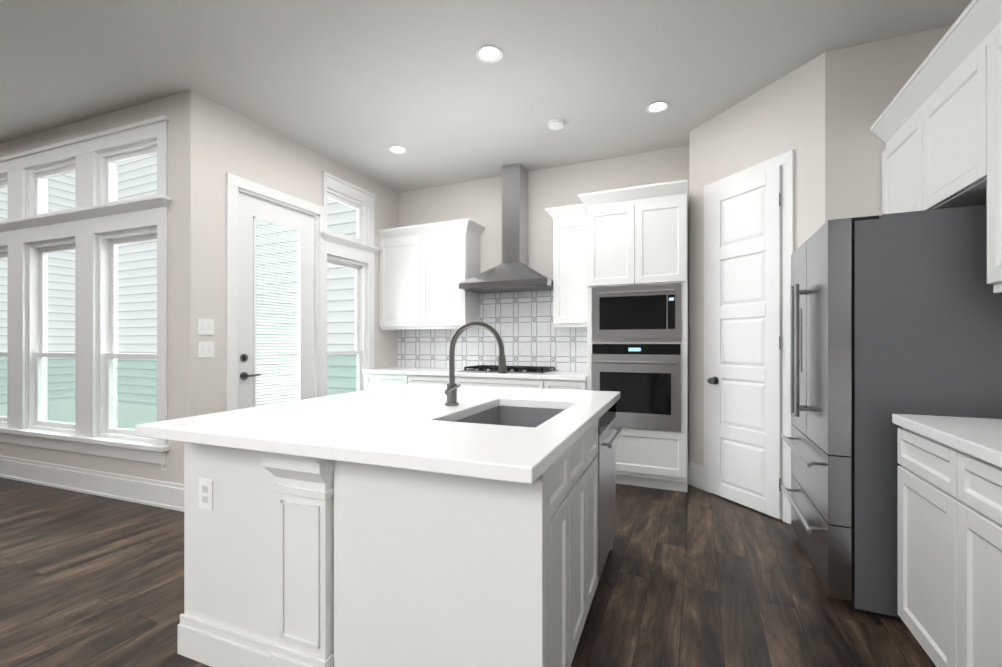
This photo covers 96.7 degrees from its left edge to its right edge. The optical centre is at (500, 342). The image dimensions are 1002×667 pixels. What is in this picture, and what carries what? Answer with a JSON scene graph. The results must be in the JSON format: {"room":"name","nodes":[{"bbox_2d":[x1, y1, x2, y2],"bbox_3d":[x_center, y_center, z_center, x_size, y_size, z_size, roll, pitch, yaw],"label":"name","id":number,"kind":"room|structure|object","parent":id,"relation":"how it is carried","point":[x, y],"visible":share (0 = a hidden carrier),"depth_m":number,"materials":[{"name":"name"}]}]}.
{"room":"kitchen","nodes":[
{"label":"kitchen","id":0,"kind":"room"},
{"bbox_2d":[0,477,935,666],"bbox_3d":[-2.712,1.260,1.957,9.570,0.080,7.850,0,0,24],"label":"floor","id":1,"kind":"structure","parent":0,"point":[693,576],"depth_m":2.17,"materials":[{"name":"brown wood"}]},
{"bbox_2d":[364,375,413,389],"bbox_3d":[-1.088,0.775,5.026,0.652,0.890,0.617,0,0,24],"label":"base cabinet","id":2,"kind":"object","parent":1,"relation":"on","point":[370,381],"depth_m":4.76,"materials":[{"name":"paint"}]},
{"bbox_2d":[178,397,623,666],"bbox_3d":[-0.284,0.775,2.144,1.540,0.890,1.618,0,0,22],"label":"kitchen island","id":3,"kind":"object","parent":1,"relation":"on","point":[451,523],"depth_m":1.44,"materials":[{"name":"paint"}]},
{"bbox_2d":[135,385,619,484],"bbox_3d":[-0.290,0.310,2.112,1.468,0.040,1.742,0,0,22],"label":"island countertop","id":4,"kind":"structure","parent":3,"relation":"on","point":[409,428],"depth_m":1.49,"materials":[{"name":"white stone"}]},
{"bbox_2d":[443,321,506,404],"bbox_3d":[-0.122,0.096,2.014,0.304,0.388,0.093,0,0,22],"label":"faucet","id":5,"kind":"object","parent":4,"relation":"on","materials":[{"name":"silver metal"}]},
{"bbox_2d":[455,405,562,424],"bbox_3d":[0.054,0.445,1.927,0.434,0.254,0.724,0,0,22],"label":"sink","id":6,"kind":"object","parent":4,"relation":"in","point":[505,414],"depth_m":2.27,"materials":[{"name":"grey metal"}]},
{"bbox_2d":[414,375,461,384],"bbox_3d":[-0.592,0.775,4.806,0.686,0.890,0.617,0,0,24],"label":"base cabinet","id":7,"kind":"object","parent":1,"relation":"on","point":[418,379],"depth_m":4.51,"materials":[{"name":"paint"}]},
{"bbox_2d":[462,379,549,388],"bbox_3d":[0.088,0.775,4.506,1.053,0.890,0.617,0,0,24],"label":"base cabinet","id":8,"kind":"object","parent":1,"relation":"on","point":[516,383],"depth_m":4.17,"materials":[{"name":"paint"}]},
{"bbox_2d":[362,367,581,382],"bbox_3d":[-0.263,0.310,4.653,2.464,0.040,0.632,0,0,24],"label":"countertop","id":9,"kind":"structure","parent":8,"relation":"on","point":[466,372],"depth_m":4.37,"materials":[{"name":"white stone"}]},
{"bbox_2d":[458,365,558,373],"bbox_3d":[0.079,0.266,4.512,0.900,0.048,0.500,0,0,24],"label":"cooktop","id":10,"kind":"object","parent":9,"relation":"in","point":[479,368],"depth_m":4.39,"materials":[{"name":"black metal"}]},
{"bbox_2d":[550,379,581,389],"bbox_3d":[0.661,0.775,4.253,0.455,0.890,0.617,0,0,24],"label":"base cabinet","id":11,"kind":"object","parent":1,"relation":"on","point":[568,384],"depth_m":3.96,"materials":[{"name":"paint"}]},
{"bbox_2d":[582,187,688,491],"bbox_3d":[1.235,0.007,3.986,0.810,2.426,0.642,0,0,24],"label":"tall cabinet","id":12,"kind":"object","parent":1,"relation":"on","point":[606,308],"depth_m":3.69,"materials":[{"name":"paint"}]},
{"bbox_2d":[781,205,1001,618],"bbox_3d":[2.019,0.322,2.310,0.861,1.795,0.890,0,0,24],"label":"fridge","id":13,"kind":"object","parent":1,"relation":"on","point":[895,313],"visible":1,"depth_m":1.98,"materials":[{"name":"black metal"}]},
{"bbox_2d":[870,0,1001,666],"bbox_3d":[1.502,-0.046,0.815,0.632,2.530,4.067,0,0,24],"label":"kitchen cabinets","id":14,"kind":"object","parent":1,"relation":"on","point":[936,127],"visible":0.92,"depth_m":1.67,"materials":[{"name":"paint"}]},
{"bbox_2d":[892,414,1001,467],"bbox_3d":[1.287,0.259,0.328,0.632,0.140,3.002,0,0,24],"label":"countertop","id":15,"kind":"structure","parent":14,"relation":"on","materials":[{"name":"stone"}]},
{"bbox_2d":[0,24,952,519],"bbox_3d":[-2.826,-0.305,2.008,9.819,3.050,7.850,0,0,24],"label":"wall","id":16,"kind":"structure","parent":0,"point":[820,114],"depth_m":3.38,"materials":[{"name":"paint"}]},
{"bbox_2d":[0,140,365,442],"bbox_3d":[-3.793,-0.390,4.796,4.072,2.296,2.127,0,0,24],"label":"window frames","id":17,"kind":"structure","parent":16,"relation":"in","point":[109,354],"depth_m":3.88,"materials":[{"name":"paint"}]},
{"bbox_2d":[198,318,213,334],"bbox_3d":[-2.197,-0.120,3.321,0.008,0.120,0.120,0,0,24],"label":"light switch","id":18,"kind":"object","parent":16,"relation":"attached to","point":[205,327],"depth_m":3.31,"materials":[{"name":"paint"}]},
{"bbox_2d":[198,342,213,357],"bbox_3d":[-2.197,0.050,3.321,0.008,0.120,0.120,0,0,24],"label":"light switch","id":19,"kind":"object","parent":16,"relation":"attached to","point":[205,349],"depth_m":3.31,"materials":[{"name":"paint"}]},
{"bbox_2d":[238,192,313,408],"bbox_3d":[-1.963,-0.011,3.939,0.099,2.413,0.796,0,0,24],"label":"door","id":20,"kind":"structure","parent":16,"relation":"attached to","point":[252,209],"depth_m":3.91,"materials":[{"name":"paint"}]},
{"bbox_2d":[0,115,793,523],"bbox_3d":[-2.089,-0.225,4.137,8.628,2.890,2.495,0,0,24],"label":"trim","id":21,"kind":"structure","parent":16,"relation":"attached to","point":[86,221],"depth_m":3.62,"materials":[{"name":"paint"}]},
{"bbox_2d":[379,231,429,330],"bbox_3d":[-1.047,-0.692,5.156,0.623,1.026,0.347,0,0,24],"label":"upper cabinet","id":22,"kind":"object","parent":16,"relation":"attached to","point":[402,258],"depth_m":5.00,"materials":[{"name":"paint"}]},
{"bbox_2d":[426,227,481,326],"bbox_3d":[-0.586,-0.693,4.952,0.624,1.026,0.347,0,0,24],"label":"upper cabinet","id":23,"kind":"object","parent":16,"relation":"attached to","point":[448,304],"depth_m":4.79,"materials":[{"name":"paint"}]},
{"bbox_2d":[397,290,586,371],"bbox_3d":[-0.136,-0.165,4.939,2.465,0.910,0.009,0,0,24],"label":"backsplash","id":24,"kind":"structure","parent":16,"relation":"attached to","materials":[{"name":"tile"}]},
{"bbox_2d":[458,163,561,293],"bbox_3d":[0.101,-1.215,4.568,0.942,1.221,0.496,0,0,24],"label":"range hood","id":25,"kind":"object","parent":16,"relation":"attached to","point":[514,270],"depth_m":4.57,"materials":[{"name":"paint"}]},
{"bbox_2d":[550,211,581,326],"bbox_3d":[0.745,-0.693,4.364,0.390,1.026,0.347,0,0,24],"label":"upper cabinet","id":26,"kind":"object","parent":16,"relation":"attached to","point":[566,289],"depth_m":4.23,"materials":[{"name":"paint"}]},
{"bbox_2d":[707,165,781,518],"bbox_3d":[1.803,-0.004,3.334,0.465,2.424,0.455,0,0,24],"label":"pantry door","id":27,"kind":"structure","parent":16,"relation":"in","point":[744,380],"depth_m":3.28,"materials":[{"name":"paint"}]},
{"bbox_2d":[0,0,971,192],"bbox_3d":[-2.712,-1.880,1.958,9.570,0.100,7.850,0,0,24],"label":"ceiling","id":28,"kind":"structure","parent":0,"point":[361,87],"depth_m":2.94,"materials":[{"name":"paint"}]},
{"bbox_2d":[389,146,406,153],"bbox_3d":[-0.977,-1.826,4.214,0.168,0.005,0.168,0,0,15],"label":"recessed light","id":29,"kind":"object","parent":28,"relation":"in","point":[395,149],"depth_m":4.23,"materials":[{"name":"paint"}]},
{"bbox_2d":[476,46,502,62],"bbox_3d":[-0.073,-1.827,2.820,0.168,0.005,0.168,0,0,15],"label":"recessed light","id":30,"kind":"object","parent":28,"relation":"in","point":[487,54],"depth_m":2.82,"materials":[{"name":"paint"}]},
{"bbox_2d":[548,119,563,129],"bbox_3d":[0.458,-1.811,3.700,0.134,0.035,0.134,0,0,15],"label":"smoke detector","id":31,"kind":"object","parent":28,"relation":"in","point":[554,124],"depth_m":3.67,"materials":[{"name":"paint"}]},
{"bbox_2d":[646,102,668,112],"bbox_3d":[1.213,-1.827,3.454,0.168,0.005,0.168,0,0,15],"label":"recessed light","id":32,"kind":"object","parent":28,"relation":"in","point":[657,107],"depth_m":3.46,"materials":[{"name":"paint"}]},
{"label":"outside","id":33,"kind":"structure","parent":0,"visible":0},
{"bbox_2d":[0,155,356,405],"bbox_3d":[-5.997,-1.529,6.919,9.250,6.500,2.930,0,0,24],"label":"window glass","id":34,"kind":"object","parent":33,"point":[132,282],"depth_m":8.99,"materials":[{"name":"white"}]},
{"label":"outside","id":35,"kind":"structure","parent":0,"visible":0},
{"bbox_2d":[0,399,156,428],"bbox_3d":[-5.947,1.296,6.722,9.300,0.090,3.110,0,0,24],"label":"patio","id":36,"kind":"structure","parent":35,"point":[142,410],"depth_m":7.89,"materials":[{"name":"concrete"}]}
]}

